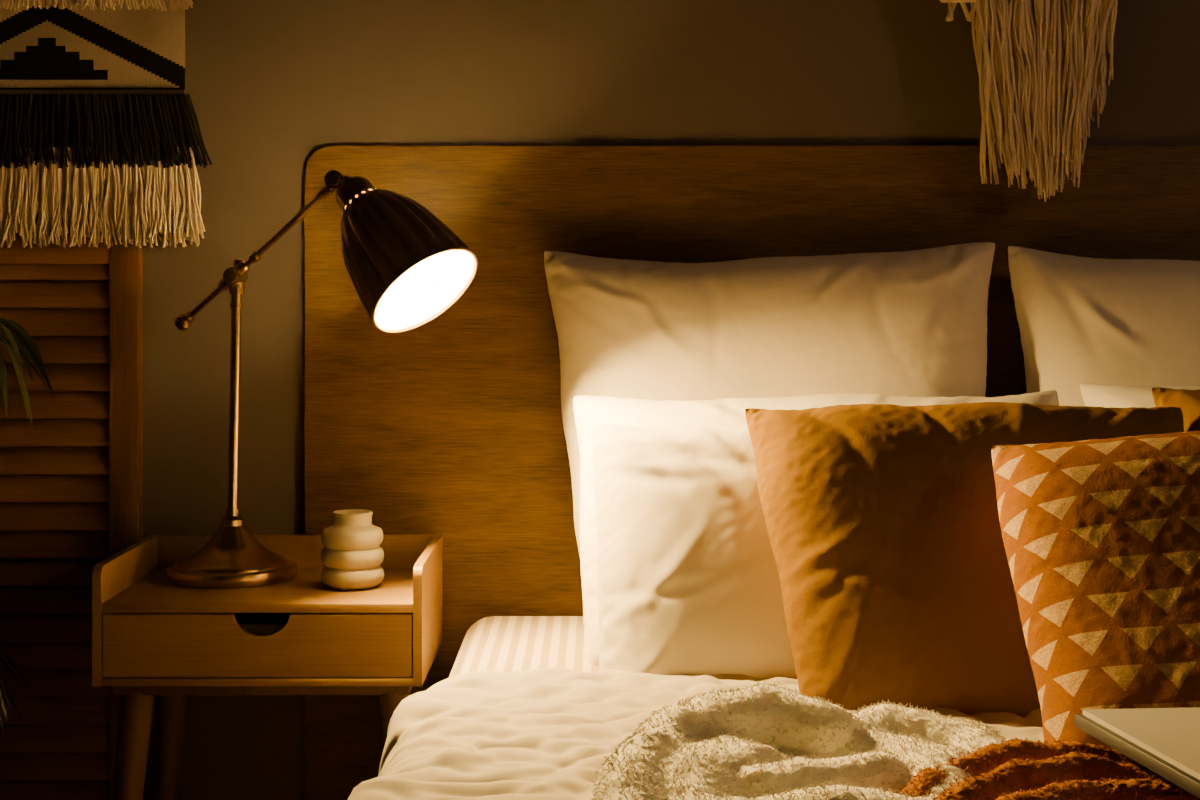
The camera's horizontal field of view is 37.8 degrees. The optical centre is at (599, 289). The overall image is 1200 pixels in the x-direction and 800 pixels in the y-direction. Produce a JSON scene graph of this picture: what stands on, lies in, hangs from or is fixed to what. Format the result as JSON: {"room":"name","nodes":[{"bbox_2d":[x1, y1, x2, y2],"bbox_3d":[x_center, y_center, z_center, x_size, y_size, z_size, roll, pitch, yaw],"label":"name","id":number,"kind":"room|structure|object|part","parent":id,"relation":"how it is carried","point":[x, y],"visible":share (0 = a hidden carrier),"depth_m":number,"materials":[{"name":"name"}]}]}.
{"room":"bedroom","nodes":[
{"label":"bedroom","id":0,"kind":"room"},
{"bbox_2d":[0,0,1199,799],"bbox_3d":[0.550,-0.300,2.750,4.900,2.600,0.100,0,0,0],"label":"wall","id":1,"kind":"structure","parent":0,"point":[270,84],"depth_m":2.70,"materials":[{"name":"grey paint"}]},
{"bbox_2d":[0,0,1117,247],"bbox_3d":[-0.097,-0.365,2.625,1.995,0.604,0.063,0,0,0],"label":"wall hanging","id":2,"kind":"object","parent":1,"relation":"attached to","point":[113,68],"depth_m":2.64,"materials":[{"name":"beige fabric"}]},
{"bbox_3d":[-0.840,-0.379,2.649,0.424,0.187,0.006,0,0,0],"label":"woven panel","id":3,"kind":"part","parent":2,"relation":"part of","materials":[{"name":"beige fabric"}]},
{"bbox_3d":[0.500,1.050,0.650,5.000,0.100,4.300,0,0,0],"label":"floor","id":4,"kind":"structure","parent":0,"visible":0},
{"bbox_2d":[0,318,61,735],"bbox_3d":[-0.962,0.504,2.260,0.524,0.992,0.421,0,0,19],"label":"potted palm","id":5,"kind":"object","parent":4,"relation":"on","point":[24,346],"visible":1,"depth_m":2.26,"materials":[{"name":"plant"}]},
{"bbox_2d":[0,236,142,799],"bbox_3d":[-0.998,0.459,2.680,0.590,1.083,0.028,0,0,0],"label":"folding screen","id":6,"kind":"object","parent":4,"relation":"on","point":[64,512],"visible":0.75,"depth_m":2.68,"materials":[{"name":"brown wood"}]},
{"bbox_3d":[-0.998,-0.061,2.681,0.500,0.043,0.026,0,0,0],"label":"rail","id":7,"kind":"part","parent":6,"relation":"part of","materials":[{"name":"brown wood"}]},
{"bbox_3d":[-0.726,0.459,2.680,0.045,1.083,0.028,0,0,0],"label":"post","id":8,"kind":"part","parent":6,"relation":"part of","materials":[{"name":"brown wood"}]},
{"bbox_2d":[92,534,442,799],"bbox_3d":[-0.456,0.686,2.495,0.452,0.631,0.310,0,0,0],"label":"nightstand","id":9,"kind":"object","parent":4,"relation":"on","point":[152,635],"visible":0.84,"depth_m":2.35,"materials":[{"name":"brown wood"}]},
{"bbox_3d":[-0.643,0.772,2.375,0.080,0.459,0.045,0,0,-34],"label":"leg","id":10,"kind":"part","parent":9,"relation":"part of","materials":[{"name":"brown wood"}]},
{"bbox_3d":[-0.643,0.772,2.615,0.080,0.459,0.045,0,0,34],"label":"leg","id":11,"kind":"part","parent":9,"relation":"part of","materials":[{"name":"brown wood"}]},
{"bbox_3d":[-0.459,0.476,2.347,0.413,0.084,0.012,0,0,0],"label":"drawer","id":12,"kind":"part","parent":9,"relation":"part of","materials":[{"name":"brown wood"}]},
{"bbox_3d":[-0.459,0.539,2.385,0.401,0.018,0.040,0,0,0],"label":"leg rail","id":13,"kind":"part","parent":9,"relation":"part of","materials":[{"name":"brown wood"}]},
{"bbox_2d":[167,170,477,588],"bbox_3d":[-0.401,0.128,2.444,0.525,0.583,0.187,0,0,37],"label":"desk lamp","id":14,"kind":"object","parent":9,"relation":"on","point":[405,266],"visible":1,"depth_m":2.40,"materials":[{"name":"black metal"}]},
{"bbox_3d":[-0.493,-0.045,2.497,0.316,0.212,0.023,0,0,34],"label":"arm","id":15,"kind":"part","parent":14,"relation":"part of","materials":[{"name":"gold metal"}]},
{"bbox_3d":[-0.265,-0.050,2.345,0.195,0.211,0.175,0,0,0],"label":"lamp shade","id":16,"kind":"part","parent":14,"relation":"part of","materials":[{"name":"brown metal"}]},
{"bbox_2d":[321,509,383,589],"bbox_3d":[-0.350,0.366,2.475,0.089,0.106,0.089,0,0,0],"label":"vase","id":17,"kind":"object","parent":9,"relation":"on","point":[352,555],"visible":1,"depth_m":2.44,"materials":[{"name":"beige ceramic"}]},
{"bbox_3d":[-0.269,0.772,2.375,0.080,0.459,0.045,0,0,34],"label":"leg","id":18,"kind":"part","parent":9,"relation":"part of","materials":[{"name":"brown wood"}]},
{"bbox_3d":[-0.269,0.772,2.615,0.080,0.459,0.045,0,0,-34],"label":"leg","id":19,"kind":"part","parent":9,"relation":"part of","materials":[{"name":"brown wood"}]},
{"bbox_2d":[304,145,1199,799],"bbox_3d":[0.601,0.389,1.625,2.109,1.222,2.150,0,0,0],"label":"headboard","id":20,"kind":"object","parent":4,"relation":"on","point":[450,425],"visible":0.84,"depth_m":2.69,"materials":[{"name":"brown wood"}]},
{"bbox_2d":[449,616,599,676],"bbox_3d":[0.600,0.626,1.620,1.610,0.277,2.080,0,0,0],"label":"mattress","id":21,"kind":"object","parent":20,"relation":"on","point":[493,643],"visible":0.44,"depth_m":2.41,"materials":[{"name":"fabric"}]},
{"bbox_2d":[591,423,796,679],"bbox_3d":[0.333,0.361,2.202,0.692,0.374,0.277,0,0,1],"label":"pillow","id":22,"kind":"object","parent":21,"relation":"on","point":[688,579],"visible":0.25,"depth_m":2.13,"materials":[{"name":"white fabric"}]},
{"bbox_2d":[348,667,1043,799],"bbox_3d":[0.590,0.599,1.344,1.789,0.319,1.568,0,0,0],"label":"duvet","id":23,"kind":"object","parent":21,"relation":"on","point":[541,733],"visible":0.36,"depth_m":1.83,"materials":[{"name":"white fabric"}]},
{"bbox_2d":[591,681,1010,799],"bbox_3d":[0.207,0.440,1.550,0.428,0.116,0.375,0,0,0],"label":"fleece blanket","id":24,"kind":"object","parent":23,"relation":"on","point":[758,742],"visible":0.87,"depth_m":1.56,"materials":[{"name":"white fabric"}]},
{"bbox_2d":[745,402,1183,717],"bbox_3d":[0.445,0.325,2.034,0.539,0.375,0.312,0,0,2],"label":"cushion","id":25,"kind":"object","parent":23,"relation":"on","point":[882,520],"visible":0.56,"depth_m":1.99,"materials":[{"name":"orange fabric"}]},
{"bbox_2d":[896,738,1199,799],"bbox_3d":[0.442,0.442,1.437,0.414,0.076,0.348,0,0,0],"label":"throw","id":26,"kind":"object","parent":23,"relation":"on","point":[1014,769],"visible":0.91,"depth_m":1.50,"materials":[{"name":"orange fabric"}]},
{"bbox_2d":[1074,707,1199,797],"bbox_3d":[0.657,0.398,1.499,0.410,0.030,0.272,0,0,-9],"label":"open book","id":27,"kind":"object","parent":26,"relation":"on","point":[1166,741],"visible":1,"depth_m":1.51,"materials":[{"name":"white paper"}]},
{"bbox_2d":[991,431,1199,751],"bbox_3d":[0.675,0.329,1.802,0.524,0.377,0.321,0,0,11],"label":"cushion","id":28,"kind":"object","parent":23,"relation":"on","point":[1101,537],"visible":0.8,"depth_m":1.81,"materials":[{"name":"fabric"}]},
{"bbox_2d":[1152,387,1199,431],"bbox_3d":[0.966,0.310,2.100,0.521,0.376,0.303,0,0,-1],"label":"cushion","id":29,"kind":"object","parent":23,"relation":"on","point":[1188,401],"visible":0.34,"depth_m":2.20,"materials":[{"name":"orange fabric"}]},
{"bbox_2d":[544,242,994,623],"bbox_3d":[0.255,0.214,2.584,0.674,0.572,0.202,0,0,-3],"label":"pillow","id":30,"kind":"object","parent":21,"relation":"on","point":[913,323],"visible":0.34,"depth_m":2.54,"materials":[{"name":"white fabric"}]},
{"bbox_2d":[573,390,1058,665],"bbox_3d":[0.308,0.331,2.388,0.690,0.375,0.274,0,0,-1],"label":"pillow","id":31,"kind":"object","parent":21,"relation":"on","point":[589,410],"visible":0.09,"depth_m":2.42,"materials":[{"name":"white fabric"}]},
{"bbox_2d":[1008,246,1199,405],"bbox_3d":[0.946,0.220,2.584,0.674,0.572,0.202,0,0,2],"label":"pillow","id":32,"kind":"object","parent":21,"relation":"on","point":[1081,320],"visible":0.39,"depth_m":2.55,"materials":[{"name":"white fabric"}]},
{"bbox_2d":[1080,383,1199,407],"bbox_3d":[1.032,0.315,2.386,0.703,0.368,0.277,0,0,1],"label":"pillow","id":33,"kind":"object","parent":21,"relation":"on","point":[1093,394],"visible":0.16,"depth_m":2.44,"materials":[{"name":"white fabric"}]}
]}

